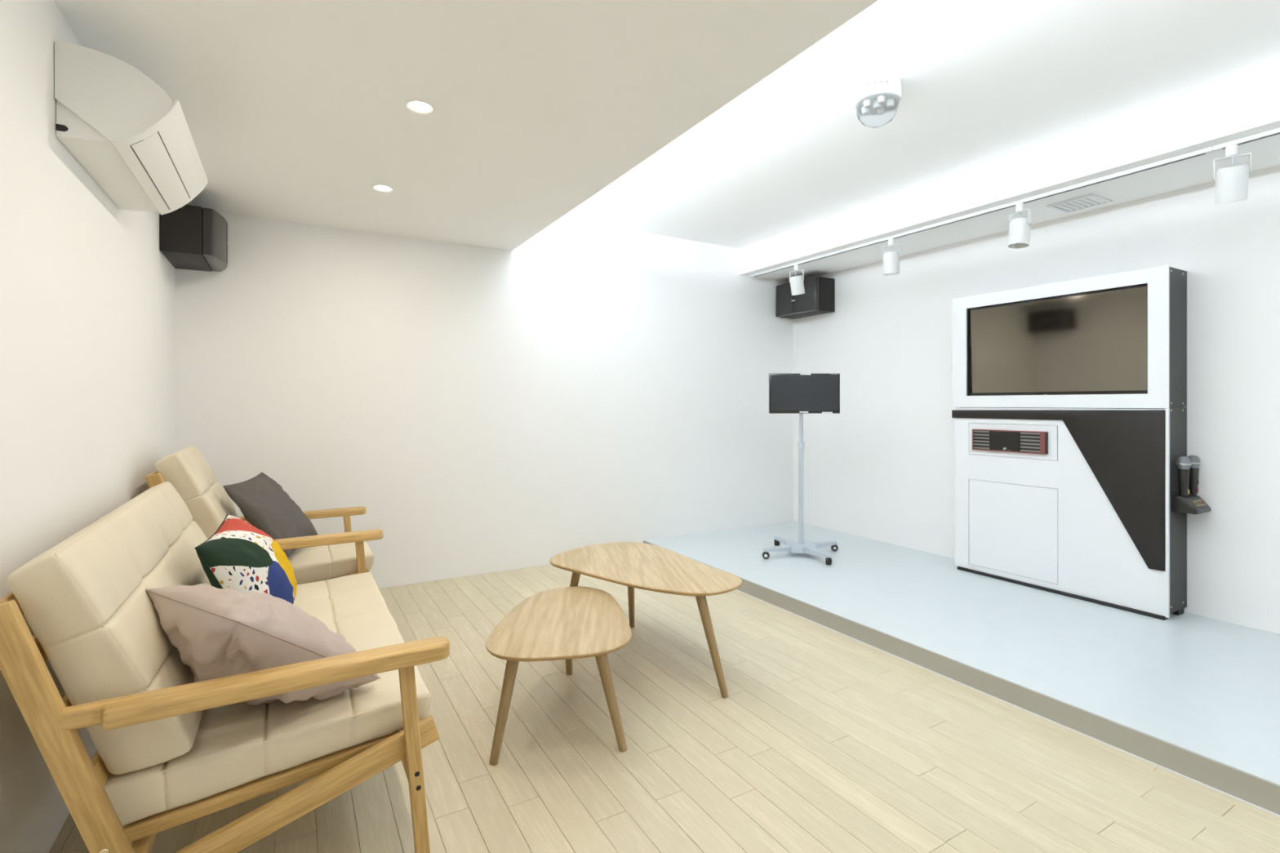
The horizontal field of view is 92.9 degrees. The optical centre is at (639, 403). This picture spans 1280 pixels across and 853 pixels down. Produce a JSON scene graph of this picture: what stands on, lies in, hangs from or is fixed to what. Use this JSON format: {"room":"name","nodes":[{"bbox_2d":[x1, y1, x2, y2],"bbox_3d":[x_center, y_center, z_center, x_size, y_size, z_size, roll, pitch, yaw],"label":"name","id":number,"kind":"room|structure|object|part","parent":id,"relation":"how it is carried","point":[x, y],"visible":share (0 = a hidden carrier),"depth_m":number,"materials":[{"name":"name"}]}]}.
{"room":"entertainment venue","nodes":[
{"label":"entertainment venue","id":0,"kind":"room"},
{"bbox_2d":[0,0,174,852],"bbox_3d":[-1.242,-0.100,0.871,0.120,2.900,6.390,0,0,-30],"label":"wall","id":1,"kind":"structure","parent":0,"point":[87,285],"depth_m":1.74,"materials":[{"name":"white paint"}]},
{"bbox_2d":[54,42,208,215],"bbox_3d":[-1.740,-0.901,2.142,0.284,0.269,0.796,0,0,-30],"label":"air conditioner","id":2,"kind":"object","parent":1,"relation":"attached to","point":[136,143],"visible":1,"depth_m":1.84,"materials":[{"name":"white plastic"}]},
{"bbox_3d":[-1.687,-0.852,2.173,0.162,0.167,0.796,0,0,-30],"label":"panel","id":3,"kind":"part","parent":2,"relation":"part of","materials":[{"name":"white plastic"}]},
{"bbox_2d":[159,204,227,271],"bbox_3d":[-2.481,-0.925,3.414,0.275,0.270,0.485,0,0,-30],"label":"loudspeaker","id":4,"kind":"object","parent":1,"relation":"attached to","point":[192,237],"visible":0.98,"depth_m":3.23,"materials":[{"name":"black plastic"}]},
{"bbox_2d":[202,208,227,271],"bbox_3d":[-2.404,-0.918,3.459,0.091,0.250,0.481,0,0,-30],"label":"grille","id":5,"kind":"object","parent":4,"relation":"attached to","point":[215,227],"depth_m":3.30,"materials":[{"name":"black"}]},
{"bbox_2d":[174,213,793,588],"bbox_3d":[-0.635,-0.100,4.841,4.900,2.900,0.120,0,0,-30],"label":"wall","id":6,"kind":"structure","parent":0,"point":[486,410],"depth_m":4.50,"materials":[{"name":"white paint"}]},
{"bbox_2d":[48,564,1279,852],"bbox_3d":[0.187,1.300,1.696,3.180,0.100,6.150,0,0,-30],"label":"floor","id":7,"kind":"structure","parent":0,"point":[822,740],"depth_m":2.09,"materials":[{"name":"beige wood"}]},
{"bbox_2d":[0,481,449,852],"bbox_3d":[-1.274,0.788,2.050,0.894,0.943,1.591,0,0,-30],"label":"sofa","id":8,"kind":"object","parent":7,"relation":"on","point":[173,749],"visible":0.73,"depth_m":1.43,"materials":[{"name":"beige fabric"}]},
{"bbox_3d":[-1.174,0.743,1.253,0.053,0.722,0.033,-21,10,-28],"label":"post","id":9,"kind":"part","parent":8,"relation":"part of","materials":[{"name":"brown wood"}]},
{"bbox_2d":[6,481,210,774],"bbox_3d":[-1.523,0.572,1.940,0.320,0.509,1.415,0,0,-30],"label":"cushion","id":10,"kind":"object","parent":8,"relation":"on","point":[88,608],"depth_m":1.38,"materials":[{"name":"beige fabric"}]},
{"bbox_3d":[-1.472,1.025,1.960,0.030,0.050,1.427,0,0,-30],"label":"rail","id":11,"kind":"part","parent":8,"relation":"part of","materials":[{"name":"brown wood"}]},
{"bbox_2d":[194,514,297,604],"bbox_3d":[-1.351,0.607,2.115,0.276,0.395,0.430,0,0,-30],"label":"patterned pillow","id":12,"kind":"object","parent":8,"relation":"on","point":[240,556],"visible":0.63,"depth_m":2.00,"materials":[{"name":"fabric"}]},
{"bbox_3d":[-0.850,0.646,1.419,0.790,0.045,0.074,0,0,-30],"label":"armrest","id":13,"kind":"part","parent":8,"relation":"part of","materials":[{"name":"brown wood"}]},
{"bbox_3d":[-0.901,0.935,1.508,0.586,0.034,0.026,-6,3,-30],"label":"seat rail","id":14,"kind":"part","parent":8,"relation":"part of","materials":[{"name":"brown wood"}]},
{"bbox_2d":[145,583,380,705],"bbox_3d":[-1.024,0.639,1.653,0.463,0.326,0.390,0,0,30],"label":"pillow","id":15,"kind":"object","parent":8,"relation":"on","point":[216,633],"visible":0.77,"depth_m":1.51,"materials":[{"name":"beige fabric"}]},
{"bbox_2d":[103,572,431,826],"bbox_3d":[-1.243,0.871,2.102,0.733,0.154,1.415,0,0,-30],"label":"seat cushion","id":16,"kind":"object","parent":8,"relation":"on","point":[228,753],"depth_m":1.53,"materials":[{"name":"beige leather"}]},
{"bbox_3d":[-0.867,0.984,1.467,0.757,0.064,0.026,-19,9,-29],"label":"rail","id":17,"kind":"part","parent":8,"relation":"part of","materials":[{"name":"brown wood"}]},
{"bbox_3d":[-0.588,0.956,1.591,0.036,0.590,0.033,-5,3,-30],"label":"leg","id":18,"kind":"part","parent":8,"relation":"part of","materials":[{"name":"brown wood"}]},
{"bbox_2d":[145,445,382,584],"bbox_3d":[-1.869,0.738,3.116,0.927,1.041,0.849,0,0,-30],"label":"armchair","id":19,"kind":"object","parent":7,"relation":"on","point":[318,557],"visible":0.49,"depth_m":2.92,"materials":[{"name":"beige fabric"}]},
{"bbox_3d":[-1.959,0.676,2.638,0.053,0.790,0.033,-21,10,-28],"label":"post","id":20,"kind":"part","parent":19,"relation":"part of","materials":[{"name":"brown wood"}]},
{"bbox_2d":[154,445,240,539],"bbox_3d":[-2.104,0.504,2.981,0.352,0.574,0.613,0,0,-30],"label":"cushion","id":21,"kind":"object","parent":19,"relation":"on","point":[187,469],"depth_m":2.73,"materials":[{"name":"beige leather"}]},
{"bbox_2d":[222,471,317,557],"bbox_3d":[-1.885,0.560,3.136,0.291,0.374,0.465,0,0,-12],"label":"pillow","id":22,"kind":"object","parent":19,"relation":"on","point":[262,501],"visible":0.82,"depth_m":3.02,"materials":[{"name":"grey fabric"}]},
{"bbox_3d":[-2.003,0.646,3.486,0.790,0.045,0.074,0,0,-30],"label":"armrest","id":23,"kind":"part","parent":19,"relation":"part of","materials":[{"name":"brown wood"}]},
{"bbox_3d":[-1.616,0.646,2.815,0.790,0.045,0.074,0,0,-30],"label":"armrest","id":24,"kind":"part","parent":19,"relation":"part of","materials":[{"name":"brown wood"}]},
{"bbox_2d":[287,541,374,584],"bbox_3d":[-1.809,0.836,3.151,0.733,0.153,0.614,0,0,-30],"label":"seat cushion","id":25,"kind":"object","parent":19,"relation":"on","point":[317,563],"depth_m":3.02,"materials":[{"name":"beige fabric"}]},
{"bbox_3d":[-1.724,0.956,3.627,0.036,0.590,0.033,-5,3,-30],"label":"leg","id":26,"kind":"part","parent":19,"relation":"part of","materials":[{"name":"brown wood"}]},
{"bbox_3d":[-1.646,0.954,2.856,0.726,0.064,0.026,-19,9,-29],"label":"rail","id":27,"kind":"part","parent":19,"relation":"part of","materials":[{"name":"brown wood"}]},
{"bbox_3d":[-1.354,0.956,2.987,0.036,0.590,0.033,-5,3,-30],"label":"leg","id":28,"kind":"part","parent":19,"relation":"part of","materials":[{"name":"brown wood"}]},
{"bbox_2d":[485,586,631,764],"bbox_3d":[-0.325,1.062,2.493,0.540,0.384,0.802,0,0,-7],"label":"coffee table","id":29,"kind":"object","parent":7,"relation":"on","point":[567,624],"visible":1,"depth_m":2.28,"materials":[{"name":"brown wood"}]},
{"bbox_3d":[-0.480,1.067,2.155,0.046,0.379,0.046,16,-15,-29],"label":"leg","id":30,"kind":"part","parent":29,"relation":"part of","materials":[{"name":"brown wood"}]},
{"bbox_3d":[-0.325,1.067,2.753,0.046,0.387,0.046,-11,22,-30],"label":"leg","id":31,"kind":"part","parent":29,"relation":"part of","materials":[{"name":"brown wood"}]},
{"bbox_3d":[-0.106,1.067,2.211,0.046,0.378,0.046,-11,-6,-30],"label":"leg","id":32,"kind":"part","parent":29,"relation":"part of","materials":[{"name":"brown wood"}]},
{"bbox_2d":[549,542,742,697],"bbox_3d":[-0.014,1.027,2.980,0.664,0.454,1.077,0,0,-30],"label":"coffee table","id":33,"kind":"object","parent":7,"relation":"on","point":[642,566],"visible":0.96,"depth_m":2.92,"materials":[{"name":"brown wood"}]},
{"bbox_3d":[-0.362,1.032,3.159,0.046,0.452,0.046,7,11,-30],"label":"leg","id":34,"kind":"part","parent":33,"relation":"part of","materials":[{"name":"brown wood"}]},
{"bbox_3d":[-0.049,1.032,3.333,0.046,0.459,0.046,-12,21,-29],"label":"leg","id":35,"kind":"part","parent":33,"relation":"part of","materials":[{"name":"brown wood"}]},
{"bbox_3d":[0.311,1.032,2.620,0.046,0.451,0.046,-9,-8,-30],"label":"leg","id":36,"kind":"part","parent":33,"relation":"part of","materials":[{"name":"brown wood"}]},
{"bbox_2d":[54,0,1279,250],"bbox_3d":[0.932,-1.341,2.126,4.900,0.377,6.150,0,0,-30],"label":"ceiling","id":37,"kind":"structure","parent":0,"point":[732,123],"depth_m":2.50,"materials":[{"name":"white paint"}]},
{"bbox_2d":[372,184,393,191],"bbox_3d":[-1.376,-1.151,3.253,0.108,0.004,0.108,0,0,-30],"label":"recessed light","id":38,"kind":"object","parent":37,"relation":"in","point":[380,188],"visible":1,"depth_m":3.25,"materials":[{"name":"white"}]},
{"bbox_2d":[404,99,434,114],"bbox_3d":[-0.855,-1.151,2.361,0.108,0.004,0.108,0,0,-30],"label":"recessed light","id":39,"kind":"object","parent":37,"relation":"in","point":[414,105],"visible":1,"depth_m":2.36,"materials":[{"name":"white"}]},
{"bbox_2d":[853,75,902,128],"bbox_3d":[1.083,-1.360,2.775,0.206,0.178,0.206,0,0,-30],"label":"dome light","id":40,"kind":"object","parent":37,"relation":"attached to","point":[876,100],"visible":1,"depth_m":2.71,"materials":[{"name":"white plastic"}]},
{"bbox_2d":[643,520,1279,814],"bbox_3d":[2.309,1.255,2.921,1.720,0.190,6.150,0,0,-30],"label":"raised platform","id":41,"kind":"structure","parent":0,"point":[1196,697],"depth_m":2.94,"materials":[{"name":"blue paint"}]},
{"bbox_2d":[762,413,838,564],"bbox_3d":[1.237,0.515,4.668,0.504,1.290,0.504,0,0,23],"label":"monitor stand","id":42,"kind":"object","parent":41,"relation":"on","point":[801,546],"visible":0.99,"depth_m":4.65,"materials":[{"name":"silver metal"}]},
{"bbox_3d":[1.044,1.102,4.590,0.245,0.040,0.072,0,0,-22],"label":"leg","id":43,"kind":"part","parent":42,"relation":"part of","materials":[{"name":"silver metal"}]},
{"bbox_3d":[1.159,1.102,4.860,0.072,0.040,0.245,0,0,-22],"label":"leg","id":44,"kind":"part","parent":42,"relation":"part of","materials":[{"name":"silver metal"}]},
{"bbox_3d":[1.237,1.101,4.668,0.190,0.054,0.170,0,0,0],"label":"hub plate","id":45,"kind":"part","parent":42,"relation":"part of","materials":[{"name":"silver metal"}]},
{"bbox_2d":[768,373,839,413],"bbox_3d":[1.249,-0.077,4.621,0.535,0.303,0.031,0,0,0],"label":"monitor","id":46,"kind":"object","parent":42,"relation":"attached to","point":[788,393],"visible":1,"depth_m":4.61,"materials":[{"name":"black plastic"}]},
{"bbox_3d":[1.315,1.102,4.475,0.072,0.040,0.245,0,0,-22],"label":"leg","id":47,"kind":"part","parent":42,"relation":"part of","materials":[{"name":"silver metal"}]},
{"bbox_3d":[1.429,1.102,4.745,0.245,0.040,0.072,0,0,-22],"label":"leg","id":48,"kind":"part","parent":42,"relation":"part of","materials":[{"name":"silver metal"}]},
{"bbox_2d":[734,589,1279,817],"bbox_3d":[1.561,1.249,2.489,0.006,0.006,6.150,0,0,-30],"label":"trim","id":49,"kind":"structure","parent":41,"relation":"attached to","point":[955,681],"depth_m":2.37,"materials":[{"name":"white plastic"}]},
{"bbox_2d":[951,265,1186,620],"bbox_3d":[2.620,0.210,3.836,0.260,1.900,1.221,0,0,-30],"label":"tall cabinet","id":50,"kind":"object","parent":41,"relation":"on","point":[1091,518],"visible":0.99,"depth_m":3.58,"materials":[{"name":"white laminate"}]},
{"bbox_3d":[2.333,0.197,4.359,0.234,1.863,0.012,0,0,-30],"label":"panel","id":51,"kind":"part","parent":50,"relation":"part of","materials":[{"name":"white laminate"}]},
{"bbox_2d":[972,429,1048,454],"bbox_3d":[2.401,0.244,3.965,0.024,0.140,0.470,0,0,-30],"label":"karaoke machine","id":52,"kind":"object","parent":50,"relation":"attached to","point":[1007,441],"visible":1,"depth_m":3.94,"materials":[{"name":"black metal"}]},
{"bbox_3d":[2.518,0.244,3.764,0.022,0.136,0.006,0,0,-30],"label":"plate","id":53,"kind":"part","parent":52,"relation":"part of","materials":[{"name":"black"}]},
{"bbox_3d":[2.423,0.815,3.967,0.016,0.582,0.559,0,0,-30],"label":"door","id":54,"kind":"part","parent":50,"relation":"part of","materials":[{"name":"white laminate"}]},
{"bbox_3d":[2.422,0.241,3.969,0.016,0.212,0.558,0,0,-30],"label":"access panel","id":55,"kind":"part","parent":50,"relation":"part of","materials":[{"name":"white laminate"}]},
{"bbox_2d":[968,284,1147,395],"bbox_3d":[2.555,-0.357,3.793,0.027,0.604,1.028,0,0,-30],"label":"television","id":56,"kind":"object","parent":50,"relation":"attached to","point":[1094,342],"visible":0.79,"depth_m":3.72,"materials":[{"name":"black glass"}]},
{"bbox_3d":[2.515,0.467,3.783,0.019,0.866,1.206,0,0,-30],"label":"black panel","id":57,"kind":"part","parent":50,"relation":"part of","materials":[{"name":"black laminate"}]},
{"bbox_3d":[2.932,0.573,3.322,0.234,1.110,0.012,0,0,-30],"label":"panel","id":58,"kind":"part","parent":50,"relation":"part of","materials":[{"name":"black metal"}]},
{"bbox_3d":[2.932,-0.360,3.322,0.234,0.750,0.012,0,0,-30],"label":"panel","id":59,"kind":"part","parent":50,"relation":"part of","materials":[{"name":"black metal"}]},
{"bbox_2d":[1172,493,1211,514],"bbox_3d":[2.973,0.538,3.276,0.185,0.088,0.108,0,0,-30],"label":"holder","id":60,"kind":"object","parent":50,"relation":"attached to","point":[1193,504],"visible":0.97,"depth_m":3.24,"materials":[{"name":"black plastic"}]},
{"bbox_2d":[1175,456,1191,496],"bbox_3d":[2.915,0.387,3.260,0.064,0.210,0.064,0,0,-30],"label":"microphone","id":61,"kind":"object","parent":60,"relation":"on","point":[1184,464],"visible":1,"depth_m":3.24,"materials":[{"name":"black"}]},
{"bbox_3d":[2.915,0.422,3.260,0.050,0.140,0.050,0,0,-30],"label":"handle","id":62,"kind":"part","parent":61,"relation":"part of","materials":[{"name":"black"}]},
{"bbox_2d":[1187,455,1200,493],"bbox_3d":[3.022,0.387,3.322,0.064,0.210,0.064,0,0,-30],"label":"microphone","id":63,"kind":"object","parent":60,"relation":"in","point":[1195,460],"visible":0.76,"depth_m":3.30,"materials":[{"name":"black"}]},
{"bbox_3d":[3.022,0.422,3.322,0.050,0.140,0.050,0,0,-30],"label":"handle","id":64,"kind":"part","parent":63,"relation":"part of","materials":[{"name":"black"}]},
{"bbox_3d":[2.995,0.530,3.253,0.100,0.016,0.013,0,0,-30],"label":"plate","id":65,"kind":"part","parent":60,"relation":"part of","materials":[{"name":"black"}]},
{"bbox_2d":[738,61,1279,281],"bbox_3d":[2.757,-1.325,3.179,0.685,0.250,6.150,0,0,-30],"label":"ceiling","id":66,"kind":"structure","parent":0,"point":[1248,104],"depth_m":3.41,"materials":[{"name":"white paint"}]},
{"bbox_2d":[750,127,1279,277],"bbox_3d":[2.560,-1.189,3.046,0.037,0.022,6.077,0,0,-30],"label":"track","id":67,"kind":"object","parent":66,"relation":"attached to","point":[1275,131],"visible":1,"depth_m":3.38,"materials":[{"name":"white metal"}]},
{"bbox_2d":[789,264,804,295],"bbox_3d":[1.343,-1.049,5.179,0.141,0.258,0.128,0,0,-30],"label":"track spotlight","id":68,"kind":"object","parent":67,"relation":"attached to","point":[797,284],"visible":1,"depth_m":5.14,"materials":[{"name":"white metal"}]},
{"bbox_2d":[881,238,901,275],"bbox_3d":[1.805,-1.052,4.363,0.121,0.253,0.120,0,0,-30],"label":"track spotlight","id":69,"kind":"object","parent":67,"relation":"attached to","point":[891,259],"visible":1,"depth_m":4.32,"materials":[{"name":"white metal"}]},
{"bbox_2d":[1007,203,1031,248],"bbox_3d":[2.240,-1.052,3.590,0.118,0.253,0.119,0,0,34],"label":"track spotlight","id":70,"kind":"object","parent":67,"relation":"attached to","point":[1020,228],"visible":1,"depth_m":3.56,"materials":[{"name":"white metal"}]},
{"bbox_2d":[1212,144,1252,204],"bbox_3d":[2.721,-1.049,2.794,0.144,0.258,0.130,0,0,-30],"label":"track spotlight","id":71,"kind":"object","parent":67,"relation":"attached to","point":[1231,182],"visible":1,"depth_m":2.76,"materials":[{"name":"white metal"}]},
{"bbox_3d":[3.379,-1.189,1.627,0.035,0.021,2.798,0,0,-30],"label":"rail","id":72,"kind":"part","parent":67,"relation":"part of","materials":[{"name":"white metal"}]},
{"bbox_2d":[1046,193,1112,213],"bbox_3d":[2.625,-1.195,3.634,0.240,0.010,0.245,0,0,-30],"label":"ceiling vent","id":73,"kind":"object","parent":66,"relation":"in","point":[1091,200],"visible":1,"depth_m":3.62,"materials":[{"name":"white metal"}]},
{"bbox_2d":[793,165,1279,634],"bbox_3d":[3.106,-0.100,3.381,0.120,2.900,6.390,0,0,-30],"label":"wall","id":74,"kind":"structure","parent":0,"point":[881,468],"depth_m":3.81,"materials":[{"name":"white paint"}]},
{"bbox_2d":[776,276,835,319],"bbox_3d":[1.536,-0.996,5.713,0.264,0.320,0.522,0,0,-30],"label":"loudspeaker","id":75,"kind":"object","parent":74,"relation":"attached to","point":[818,298],"visible":0.91,"depth_m":5.54,"materials":[{"name":"black plastic"}]}
]}

